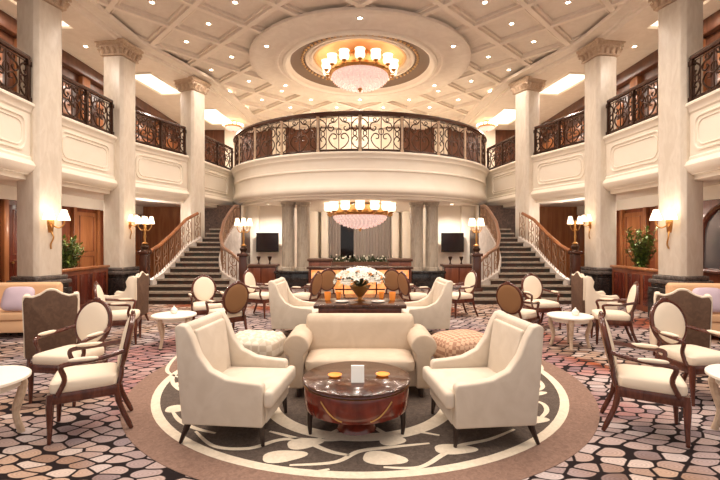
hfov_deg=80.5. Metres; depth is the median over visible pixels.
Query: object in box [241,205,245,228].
wall
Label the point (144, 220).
candelabra
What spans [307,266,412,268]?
countertop
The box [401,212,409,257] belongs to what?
trim
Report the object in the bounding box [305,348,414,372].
seat cushion
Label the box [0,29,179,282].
wall
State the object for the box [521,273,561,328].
chair
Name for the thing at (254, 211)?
trim
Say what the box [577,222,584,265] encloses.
door
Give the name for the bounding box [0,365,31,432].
side table
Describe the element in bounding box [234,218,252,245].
candelabra
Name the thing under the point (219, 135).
wall
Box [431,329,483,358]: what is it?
woven ottoman
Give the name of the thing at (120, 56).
column
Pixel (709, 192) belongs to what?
trim
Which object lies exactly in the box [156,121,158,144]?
trim
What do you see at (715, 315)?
seat cushion
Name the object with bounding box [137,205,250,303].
staircase
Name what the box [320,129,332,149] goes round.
trim
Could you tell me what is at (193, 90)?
column
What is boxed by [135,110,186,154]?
balcony railing
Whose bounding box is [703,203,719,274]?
window
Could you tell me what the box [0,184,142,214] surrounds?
trim
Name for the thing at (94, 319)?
chair
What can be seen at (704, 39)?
trim
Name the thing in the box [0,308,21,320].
seat cushion
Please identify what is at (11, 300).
throw cushion
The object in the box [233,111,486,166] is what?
balcony railing
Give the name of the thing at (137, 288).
chair
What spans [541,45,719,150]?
balcony railing
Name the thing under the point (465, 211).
trim
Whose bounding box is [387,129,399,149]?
trim
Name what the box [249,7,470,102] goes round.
ceiling
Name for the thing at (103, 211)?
trim
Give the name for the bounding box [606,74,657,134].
balcony railing
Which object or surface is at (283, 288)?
cushion
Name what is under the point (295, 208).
wall
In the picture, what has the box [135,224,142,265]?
door
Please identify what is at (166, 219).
wall
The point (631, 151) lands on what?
balcony fascia
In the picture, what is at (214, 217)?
wall
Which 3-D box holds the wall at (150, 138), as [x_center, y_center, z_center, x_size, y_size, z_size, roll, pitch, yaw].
[-8.453,-3.715,14.200,0.090,1.970,11.300,0,0,0]
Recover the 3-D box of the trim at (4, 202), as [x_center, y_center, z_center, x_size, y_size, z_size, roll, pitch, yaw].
[-8.448,0.230,10.750,0.100,2.400,1.420,0,0,0]
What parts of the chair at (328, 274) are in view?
frame, panel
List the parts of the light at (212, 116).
trough frame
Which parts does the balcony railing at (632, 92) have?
post, scroll panel, handrail, post, rail, scroll panel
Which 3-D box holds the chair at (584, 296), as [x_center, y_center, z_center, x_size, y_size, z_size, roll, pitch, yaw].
[4.602,1.137,8.357,0.677,1.037,0.753,0,0,10]
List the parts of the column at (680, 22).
moulding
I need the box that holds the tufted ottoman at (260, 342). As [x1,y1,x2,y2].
[235,329,285,357]
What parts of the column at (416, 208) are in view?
moulding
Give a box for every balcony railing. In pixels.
[0,38,31,101]
[62,74,113,134]
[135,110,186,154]
[205,135,233,169]
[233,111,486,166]
[486,135,514,169]
[533,110,584,154]
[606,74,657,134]
[688,38,719,101]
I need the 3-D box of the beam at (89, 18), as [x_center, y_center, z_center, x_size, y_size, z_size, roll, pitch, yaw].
[-5.843,-5.290,13.489,1.964,0.160,18.156,0,0,5]
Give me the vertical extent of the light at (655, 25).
0.100 m
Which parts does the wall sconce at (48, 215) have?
lamp shade, plate, lamp shade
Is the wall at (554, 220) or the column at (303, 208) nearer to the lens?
the column at (303, 208)
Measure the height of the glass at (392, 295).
0.120 m
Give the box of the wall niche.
[333,130,386,148]
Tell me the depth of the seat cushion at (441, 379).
3.54 m
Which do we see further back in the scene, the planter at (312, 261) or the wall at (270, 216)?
the wall at (270, 216)
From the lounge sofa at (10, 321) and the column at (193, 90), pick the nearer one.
the lounge sofa at (10, 321)
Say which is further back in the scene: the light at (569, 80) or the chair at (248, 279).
the light at (569, 80)
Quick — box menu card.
[351,365,363,382]
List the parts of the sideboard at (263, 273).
door, door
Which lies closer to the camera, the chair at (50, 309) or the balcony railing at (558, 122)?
the chair at (50, 309)
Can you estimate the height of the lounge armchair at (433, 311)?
0.969 m
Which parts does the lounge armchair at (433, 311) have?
arm, backrest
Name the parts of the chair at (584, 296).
panel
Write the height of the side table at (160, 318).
0.494 m
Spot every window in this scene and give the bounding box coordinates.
[341,225,353,258]
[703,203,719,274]
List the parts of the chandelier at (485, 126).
lamp shade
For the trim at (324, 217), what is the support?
attached to the wall at (319, 213)
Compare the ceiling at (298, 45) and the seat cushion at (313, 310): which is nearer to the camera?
the seat cushion at (313, 310)
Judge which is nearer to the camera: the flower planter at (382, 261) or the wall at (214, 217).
the wall at (214, 217)
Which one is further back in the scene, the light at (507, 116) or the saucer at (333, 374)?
the light at (507, 116)
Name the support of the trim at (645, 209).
attached to the wall at (708, 204)
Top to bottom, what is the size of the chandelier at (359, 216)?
1.029 m
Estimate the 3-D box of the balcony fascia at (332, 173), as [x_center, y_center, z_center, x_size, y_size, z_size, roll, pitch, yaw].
[-0.030,-2.015,16.632,10.825,1.430,7.449,0,0,0]
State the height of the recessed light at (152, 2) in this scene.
0.032 m
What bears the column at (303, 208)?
on the pedestal at (293, 278)
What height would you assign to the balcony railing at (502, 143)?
0.935 m
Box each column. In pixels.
[6,0,71,293]
[94,38,143,295]
[173,75,211,248]
[280,202,295,270]
[296,202,310,270]
[409,202,423,270]
[424,202,439,270]
[508,75,546,248]
[576,38,625,295]
[648,0,713,316]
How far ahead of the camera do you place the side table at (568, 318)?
6.48 m
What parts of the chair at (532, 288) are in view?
armrest, frame, backrest, seat frame, seat, armrest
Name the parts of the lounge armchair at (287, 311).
backrest, arm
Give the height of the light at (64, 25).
0.100 m
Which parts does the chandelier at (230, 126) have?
lamp shade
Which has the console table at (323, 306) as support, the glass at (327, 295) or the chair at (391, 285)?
the glass at (327, 295)
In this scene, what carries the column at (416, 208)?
on the pedestal at (418, 278)
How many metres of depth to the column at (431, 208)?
14.53 m
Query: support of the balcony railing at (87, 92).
on the balcony fascia at (87, 151)
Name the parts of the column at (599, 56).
moulding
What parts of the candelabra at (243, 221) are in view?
lamp shade, stem, lamp shade, lamp shade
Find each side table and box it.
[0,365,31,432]
[151,311,196,348]
[547,311,593,350]
[704,364,719,429]
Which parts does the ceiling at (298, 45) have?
bead moulding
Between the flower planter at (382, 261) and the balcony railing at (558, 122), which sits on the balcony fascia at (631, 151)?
the balcony railing at (558, 122)
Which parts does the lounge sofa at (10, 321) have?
seat, backrest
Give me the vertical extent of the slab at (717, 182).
1.370 m
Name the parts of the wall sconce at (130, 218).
lamp shade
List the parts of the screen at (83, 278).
panel, rail, panel, panel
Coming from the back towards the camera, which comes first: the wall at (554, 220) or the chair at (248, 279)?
the wall at (554, 220)
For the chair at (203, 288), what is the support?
on the floor
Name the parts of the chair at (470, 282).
leg, seat, seat frame, armrest, backrest, frame, leg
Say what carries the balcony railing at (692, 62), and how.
on the balcony fascia at (631, 151)
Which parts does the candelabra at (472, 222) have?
lamp shade, stem, lamp shade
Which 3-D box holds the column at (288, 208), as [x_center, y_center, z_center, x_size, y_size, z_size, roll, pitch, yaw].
[-2.480,-0.125,14.700,0.540,2.350,0.540,0,0,0]
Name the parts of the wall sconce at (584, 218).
lamp shade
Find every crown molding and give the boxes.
[0,10,180,133]
[539,10,719,133]
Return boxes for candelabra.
[135,216,154,243]
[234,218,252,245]
[468,218,484,245]
[567,216,582,243]
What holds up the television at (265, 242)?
attached to the wall at (270, 216)
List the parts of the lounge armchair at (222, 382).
leg, backrest, arm, arm, leg, seat, leg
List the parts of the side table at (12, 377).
leg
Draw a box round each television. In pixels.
[256,233,278,251]
[441,233,463,251]
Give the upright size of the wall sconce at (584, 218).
0.652 m
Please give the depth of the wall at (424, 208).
17.46 m
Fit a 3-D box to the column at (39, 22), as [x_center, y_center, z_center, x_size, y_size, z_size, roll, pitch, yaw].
[-6.650,-1.800,8.830,0.877,6.900,0.877,0,0,17]
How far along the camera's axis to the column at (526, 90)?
13.85 m
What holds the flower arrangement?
in the flower vase
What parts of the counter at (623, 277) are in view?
panel, panel, rail, panel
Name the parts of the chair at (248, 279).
frame, backrest, armrest, seat frame, seat, leg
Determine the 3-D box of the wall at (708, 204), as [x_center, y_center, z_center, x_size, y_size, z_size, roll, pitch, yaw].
[8.600,-1.950,13.000,0.200,7.200,22.000,0,0,0]
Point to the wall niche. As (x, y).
(342, 142)
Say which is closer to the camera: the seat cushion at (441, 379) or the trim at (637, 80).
the seat cushion at (441, 379)
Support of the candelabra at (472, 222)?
on the staircase at (500, 257)
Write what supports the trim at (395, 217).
attached to the wall at (319, 213)
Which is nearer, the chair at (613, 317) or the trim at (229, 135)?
the chair at (613, 317)
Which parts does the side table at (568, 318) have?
leg, leg, leg, leg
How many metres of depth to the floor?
3.82 m
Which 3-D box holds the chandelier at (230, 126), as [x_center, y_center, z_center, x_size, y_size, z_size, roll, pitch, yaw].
[-5.550,-4.966,18.600,0.903,0.495,0.883,0,0,13]
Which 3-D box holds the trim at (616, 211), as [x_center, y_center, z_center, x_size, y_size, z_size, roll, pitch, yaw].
[8.448,0.230,14.700,0.100,2.400,1.320,0,0,0]
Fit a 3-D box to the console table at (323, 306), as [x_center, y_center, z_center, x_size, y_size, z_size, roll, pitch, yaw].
[0.000,1.268,6.420,1.280,0.751,1.200,0,0,0]
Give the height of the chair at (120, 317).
1.003 m
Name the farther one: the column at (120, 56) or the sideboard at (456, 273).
the sideboard at (456, 273)
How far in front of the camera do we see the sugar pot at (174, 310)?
6.69 m
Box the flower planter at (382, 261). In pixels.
[331,254,388,265]
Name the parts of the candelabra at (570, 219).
lamp shade, stem, lamp shade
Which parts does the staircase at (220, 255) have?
newel post, handrail, handrail, newel post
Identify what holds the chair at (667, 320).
on the floor
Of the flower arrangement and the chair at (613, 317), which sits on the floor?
the chair at (613, 317)
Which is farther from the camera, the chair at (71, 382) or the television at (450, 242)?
the television at (450, 242)
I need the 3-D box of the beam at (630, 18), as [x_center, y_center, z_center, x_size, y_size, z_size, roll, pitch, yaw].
[5.843,-5.290,13.489,1.964,0.160,18.156,0,0,-5]
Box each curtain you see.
[329,216,340,258]
[354,216,390,258]
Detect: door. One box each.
[9,205,16,279]
[77,212,95,266]
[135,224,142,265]
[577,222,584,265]
[624,212,642,265]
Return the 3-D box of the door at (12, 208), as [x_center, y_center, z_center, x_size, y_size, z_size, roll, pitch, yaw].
[-8.438,0.290,10.750,0.120,2.280,1.100,0,0,0]
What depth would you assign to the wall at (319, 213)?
20.20 m
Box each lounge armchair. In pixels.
[175,310,295,446]
[268,277,317,330]
[402,277,452,330]
[423,310,543,447]
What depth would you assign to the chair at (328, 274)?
9.90 m
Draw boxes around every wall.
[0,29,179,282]
[0,45,178,150]
[143,207,180,278]
[205,127,514,165]
[205,205,240,236]
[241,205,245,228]
[246,206,281,269]
[295,208,296,266]
[319,213,400,261]
[423,208,424,266]
[438,206,473,269]
[474,205,478,228]
[479,205,514,236]
[539,207,576,278]
[540,29,719,282]
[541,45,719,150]
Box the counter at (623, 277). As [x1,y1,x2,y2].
[610,265,657,311]
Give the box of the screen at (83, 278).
[62,265,109,307]
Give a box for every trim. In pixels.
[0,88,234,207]
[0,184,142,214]
[1,199,8,282]
[14,38,16,91]
[71,207,99,266]
[78,76,89,119]
[103,211,103,264]
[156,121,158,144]
[225,129,237,167]
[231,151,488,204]
[249,206,259,263]
[272,129,285,154]
[310,212,318,257]
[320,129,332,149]
[321,212,328,257]
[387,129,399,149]
[391,212,398,257]
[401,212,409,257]
[434,129,446,153]
[460,206,470,263]
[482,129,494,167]
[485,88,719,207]
[561,121,563,144]
[575,215,578,241]
[577,184,719,214]
[616,211,616,264]
[620,207,648,267]
[630,76,641,119]
[655,206,657,268]
[703,38,705,91]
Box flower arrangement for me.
[333,267,387,287]
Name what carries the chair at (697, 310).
on the floor
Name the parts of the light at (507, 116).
trough frame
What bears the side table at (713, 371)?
on the floor
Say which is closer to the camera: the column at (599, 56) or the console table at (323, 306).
the console table at (323, 306)
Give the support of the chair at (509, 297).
on the floor
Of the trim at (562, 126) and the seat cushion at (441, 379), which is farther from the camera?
the trim at (562, 126)
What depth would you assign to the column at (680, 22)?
8.60 m
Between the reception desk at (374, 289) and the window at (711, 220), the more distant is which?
the reception desk at (374, 289)
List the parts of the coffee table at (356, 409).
leg, leg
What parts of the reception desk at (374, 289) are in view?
onyx panel, onyx panel, onyx panel, onyx panel, onyx panel, onyx panel, onyx panel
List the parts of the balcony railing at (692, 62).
post, handrail, rail, scroll panel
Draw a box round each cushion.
[0,287,34,310]
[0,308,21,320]
[194,318,230,372]
[222,365,295,407]
[276,281,288,302]
[296,306,317,312]
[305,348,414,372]
[402,306,424,312]
[423,366,495,408]
[432,281,444,302]
[487,319,524,372]
[692,287,719,311]
[712,312,719,322]
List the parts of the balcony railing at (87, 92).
scroll panel, post, rail, handrail, scroll panel, post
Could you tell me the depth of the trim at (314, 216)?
19.40 m
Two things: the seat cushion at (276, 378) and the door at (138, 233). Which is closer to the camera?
the seat cushion at (276, 378)
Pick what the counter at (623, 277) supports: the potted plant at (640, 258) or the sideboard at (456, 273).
the potted plant at (640, 258)
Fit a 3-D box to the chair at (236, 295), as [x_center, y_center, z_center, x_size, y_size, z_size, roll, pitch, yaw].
[-2.163,1.147,6.983,0.614,1.003,0.644,0,0,-45]
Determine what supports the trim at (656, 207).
attached to the wall at (708, 204)
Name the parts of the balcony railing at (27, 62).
scroll panel, rail, handrail, post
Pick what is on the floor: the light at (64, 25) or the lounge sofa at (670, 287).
the lounge sofa at (670, 287)
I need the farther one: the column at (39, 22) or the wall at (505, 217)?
the wall at (505, 217)
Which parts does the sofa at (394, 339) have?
arm, leg, seat, backrest, leg, arm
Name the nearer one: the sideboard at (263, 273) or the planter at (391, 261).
the planter at (391, 261)
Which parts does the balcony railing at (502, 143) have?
scroll panel, handrail, rail, post, scroll panel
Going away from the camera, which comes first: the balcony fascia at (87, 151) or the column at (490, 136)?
the balcony fascia at (87, 151)
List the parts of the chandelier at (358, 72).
lamp shade, lamp shade, lamp shade, dish, ring frame, lamp shade, lamp shade, ceiling rod, lamp shade, lamp shade, lamp shade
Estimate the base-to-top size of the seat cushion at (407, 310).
0.135 m
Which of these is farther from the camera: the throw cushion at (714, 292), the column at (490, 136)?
the column at (490, 136)
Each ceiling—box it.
[0,0,719,129]
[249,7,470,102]
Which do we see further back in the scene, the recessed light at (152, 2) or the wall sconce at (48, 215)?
the recessed light at (152, 2)
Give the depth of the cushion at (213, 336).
3.80 m
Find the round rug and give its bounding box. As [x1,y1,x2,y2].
[120,333,599,479]
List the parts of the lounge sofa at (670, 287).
backrest, seat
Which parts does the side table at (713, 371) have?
leg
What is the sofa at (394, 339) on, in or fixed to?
on the round rug
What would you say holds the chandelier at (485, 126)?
hanging from the beam at (630, 18)
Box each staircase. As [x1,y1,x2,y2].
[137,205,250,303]
[469,205,582,303]
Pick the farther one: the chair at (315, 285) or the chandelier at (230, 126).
the chandelier at (230, 126)
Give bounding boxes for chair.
[22,288,79,366]
[27,297,112,406]
[45,310,135,444]
[93,281,141,344]
[104,271,148,326]
[188,274,223,320]
[204,281,248,329]
[242,270,268,318]
[290,271,322,301]
[310,268,336,296]
[383,268,409,296]
[397,271,429,301]
[452,270,477,318]
[496,281,540,324]
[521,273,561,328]
[571,271,619,327]
[590,281,639,344]
[598,311,691,447]
[649,297,719,406]
[650,288,712,355]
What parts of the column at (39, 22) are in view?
moulding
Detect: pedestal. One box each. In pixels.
[274,270,308,288]
[411,270,445,288]
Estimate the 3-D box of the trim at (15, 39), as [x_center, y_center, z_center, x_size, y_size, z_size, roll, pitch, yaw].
[-8.428,-3.810,10.600,0.140,2.280,0.360,0,0,0]
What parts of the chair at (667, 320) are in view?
frame, backrest, armrest, seat frame, leg, seat, leg, armrest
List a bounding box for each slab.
[0,168,217,206]
[233,177,486,204]
[502,168,719,206]
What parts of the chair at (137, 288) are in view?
panel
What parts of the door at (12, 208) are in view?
panel moulding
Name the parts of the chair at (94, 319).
leg, armrest, seat, seat frame, backrest, frame, armrest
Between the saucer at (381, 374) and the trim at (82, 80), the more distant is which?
the trim at (82, 80)
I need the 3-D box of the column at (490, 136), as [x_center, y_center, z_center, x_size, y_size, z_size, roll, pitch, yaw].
[6.200,-4.010,20.500,0.600,2.680,0.240,0,0,0]
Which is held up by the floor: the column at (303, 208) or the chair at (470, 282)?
the chair at (470, 282)
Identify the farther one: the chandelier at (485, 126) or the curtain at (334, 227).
the curtain at (334, 227)
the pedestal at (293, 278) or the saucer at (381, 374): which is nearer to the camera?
the saucer at (381, 374)
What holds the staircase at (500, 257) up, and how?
on the floor
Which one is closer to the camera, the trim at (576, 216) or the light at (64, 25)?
the light at (64, 25)
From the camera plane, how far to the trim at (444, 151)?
20.38 m
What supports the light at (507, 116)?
attached to the ceiling at (164, 25)
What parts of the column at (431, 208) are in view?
moulding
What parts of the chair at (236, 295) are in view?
armrest, seat, frame, seat frame, panel, leg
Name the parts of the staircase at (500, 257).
newel post, handrail, handrail, newel post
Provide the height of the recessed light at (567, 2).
0.032 m
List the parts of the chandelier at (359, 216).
lamp shade, lamp shade, lamp shade, dish, ring frame, lamp shade, lamp shade, lamp shade, lamp shade, lamp shade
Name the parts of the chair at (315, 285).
armrest, seat, frame, panel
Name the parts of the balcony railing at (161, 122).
scroll panel, rail, handrail, post, scroll panel, post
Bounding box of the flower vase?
[349,284,370,300]
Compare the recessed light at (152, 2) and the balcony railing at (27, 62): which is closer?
the balcony railing at (27, 62)
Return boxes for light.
[9,0,72,28]
[135,72,180,94]
[148,0,155,4]
[205,108,229,124]
[490,108,514,124]
[539,72,584,94]
[564,0,571,4]
[647,0,710,28]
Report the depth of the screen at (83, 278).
10.19 m
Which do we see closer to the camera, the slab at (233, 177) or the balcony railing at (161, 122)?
the balcony railing at (161, 122)
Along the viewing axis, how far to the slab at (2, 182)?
12.50 m
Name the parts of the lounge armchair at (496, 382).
leg, seat, leg, arm, arm, backrest, leg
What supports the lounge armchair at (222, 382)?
on the round rug
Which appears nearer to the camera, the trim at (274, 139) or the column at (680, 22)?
the column at (680, 22)
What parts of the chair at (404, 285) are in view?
panel, frame, seat, armrest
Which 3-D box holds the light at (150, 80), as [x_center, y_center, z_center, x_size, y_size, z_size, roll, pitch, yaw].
[-6.950,-5.325,14.500,0.932,0.100,1.940,0,0,8]
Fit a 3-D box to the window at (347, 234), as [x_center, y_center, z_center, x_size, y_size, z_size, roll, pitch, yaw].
[0.000,-0.185,20.150,2.920,2.170,0.060,0,0,0]
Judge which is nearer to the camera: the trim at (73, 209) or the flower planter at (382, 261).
the trim at (73, 209)
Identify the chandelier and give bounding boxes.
[222,120,243,131]
[321,46,398,92]
[324,200,395,231]
[476,120,497,131]
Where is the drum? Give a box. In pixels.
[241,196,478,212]
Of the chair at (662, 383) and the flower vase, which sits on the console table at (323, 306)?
the flower vase
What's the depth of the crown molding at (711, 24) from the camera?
12.72 m
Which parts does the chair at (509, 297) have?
panel, frame, seat, seat frame, armrest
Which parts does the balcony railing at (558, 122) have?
post, scroll panel, post, handrail, rail, scroll panel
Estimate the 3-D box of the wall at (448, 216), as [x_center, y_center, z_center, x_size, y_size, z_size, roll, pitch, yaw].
[3.600,0.175,16.400,1.700,2.950,0.200,0,0,0]
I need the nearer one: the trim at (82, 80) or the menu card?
the menu card
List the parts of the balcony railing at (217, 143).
scroll panel, post, rail, handrail, scroll panel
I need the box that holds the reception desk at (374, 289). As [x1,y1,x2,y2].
[307,266,412,293]
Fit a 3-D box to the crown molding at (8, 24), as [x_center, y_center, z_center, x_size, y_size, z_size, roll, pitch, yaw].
[-8.398,-5.150,12.500,0.200,0.360,19.000,0,0,0]
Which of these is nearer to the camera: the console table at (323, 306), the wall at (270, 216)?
the console table at (323, 306)
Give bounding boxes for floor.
[0,285,719,479]
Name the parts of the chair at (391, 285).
panel, frame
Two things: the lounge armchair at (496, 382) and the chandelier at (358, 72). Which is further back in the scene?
the chandelier at (358, 72)
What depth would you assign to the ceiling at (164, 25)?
11.63 m
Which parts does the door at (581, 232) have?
panel moulding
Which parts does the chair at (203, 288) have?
armrest, seat frame, frame, backrest, seat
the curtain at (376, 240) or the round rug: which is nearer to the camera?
the round rug
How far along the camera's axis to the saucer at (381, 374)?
3.74 m
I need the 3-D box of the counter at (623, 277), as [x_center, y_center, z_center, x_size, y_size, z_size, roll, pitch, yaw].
[6.620,1.150,10.175,0.220,1.000,1.810,0,0,0]
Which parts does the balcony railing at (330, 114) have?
scroll panel, post, scroll panel, post, scroll panel, post, scroll panel, post, scroll panel, post, handrail, rail, scroll panel, post, scroll panel, post, scroll panel, post, scroll panel, post, scroll panel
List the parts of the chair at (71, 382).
leg, leg, seat frame, seat, armrest, armrest, leg, backrest, leg, frame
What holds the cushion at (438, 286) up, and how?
on the lounge armchair at (433, 311)
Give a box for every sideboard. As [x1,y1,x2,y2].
[248,264,279,284]
[440,264,471,284]
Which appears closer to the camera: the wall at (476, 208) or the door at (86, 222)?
the door at (86, 222)
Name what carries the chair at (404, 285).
on the floor
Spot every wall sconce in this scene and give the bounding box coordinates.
[42,208,70,248]
[128,214,137,238]
[582,214,591,238]
[649,208,677,248]
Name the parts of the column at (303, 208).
moulding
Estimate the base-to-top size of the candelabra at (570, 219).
0.740 m
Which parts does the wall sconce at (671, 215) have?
lamp shade, plate, lamp shade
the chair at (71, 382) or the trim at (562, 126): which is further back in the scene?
the trim at (562, 126)
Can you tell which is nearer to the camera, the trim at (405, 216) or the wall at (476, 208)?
the wall at (476, 208)
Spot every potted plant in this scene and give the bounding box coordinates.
[62,234,84,268]
[620,225,657,267]
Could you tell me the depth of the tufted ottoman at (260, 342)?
5.29 m
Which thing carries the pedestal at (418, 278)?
on the floor
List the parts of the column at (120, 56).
moulding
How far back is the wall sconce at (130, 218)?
11.44 m
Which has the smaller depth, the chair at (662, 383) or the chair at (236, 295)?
the chair at (662, 383)
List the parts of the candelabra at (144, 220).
lamp shade, lamp shade, stem, lamp shade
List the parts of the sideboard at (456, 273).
door, door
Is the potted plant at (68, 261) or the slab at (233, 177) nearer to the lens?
the potted plant at (68, 261)
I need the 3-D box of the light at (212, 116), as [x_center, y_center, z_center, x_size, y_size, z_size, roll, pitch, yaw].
[-6.300,-5.325,18.300,1.288,0.100,2.248,0,0,6]
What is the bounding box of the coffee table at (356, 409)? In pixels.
[302,361,410,435]
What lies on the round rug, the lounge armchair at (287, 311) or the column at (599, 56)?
the lounge armchair at (287, 311)
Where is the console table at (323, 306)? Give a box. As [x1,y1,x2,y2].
[313,294,406,312]
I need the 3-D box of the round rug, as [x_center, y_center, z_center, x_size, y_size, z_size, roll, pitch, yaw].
[-0.032,1.647,5.250,5.224,0.007,5.160,0,0,0]
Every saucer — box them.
[328,372,341,377]
[376,371,389,376]
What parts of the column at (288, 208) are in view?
moulding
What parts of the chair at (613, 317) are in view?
leg, leg, seat frame, armrest, seat, armrest, leg, backrest, frame, leg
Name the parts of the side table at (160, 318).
leg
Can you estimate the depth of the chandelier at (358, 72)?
12.49 m
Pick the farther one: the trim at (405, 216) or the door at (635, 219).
the trim at (405, 216)
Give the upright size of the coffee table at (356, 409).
0.451 m
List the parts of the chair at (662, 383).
panel, leg, frame, backrest, leg, armrest, armrest, seat, seat frame, leg, leg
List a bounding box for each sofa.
[0,282,62,332]
[283,313,436,396]
[665,283,719,331]
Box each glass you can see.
[324,292,330,300]
[389,292,395,300]
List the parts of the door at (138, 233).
panel moulding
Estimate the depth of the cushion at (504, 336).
3.78 m
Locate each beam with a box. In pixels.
[62,0,267,132]
[451,0,657,132]
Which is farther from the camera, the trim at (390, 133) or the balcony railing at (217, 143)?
the trim at (390, 133)
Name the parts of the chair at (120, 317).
frame, backrest, armrest, armrest, seat, seat frame, leg, leg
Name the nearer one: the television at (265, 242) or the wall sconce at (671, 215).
the wall sconce at (671, 215)
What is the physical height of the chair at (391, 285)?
1.003 m

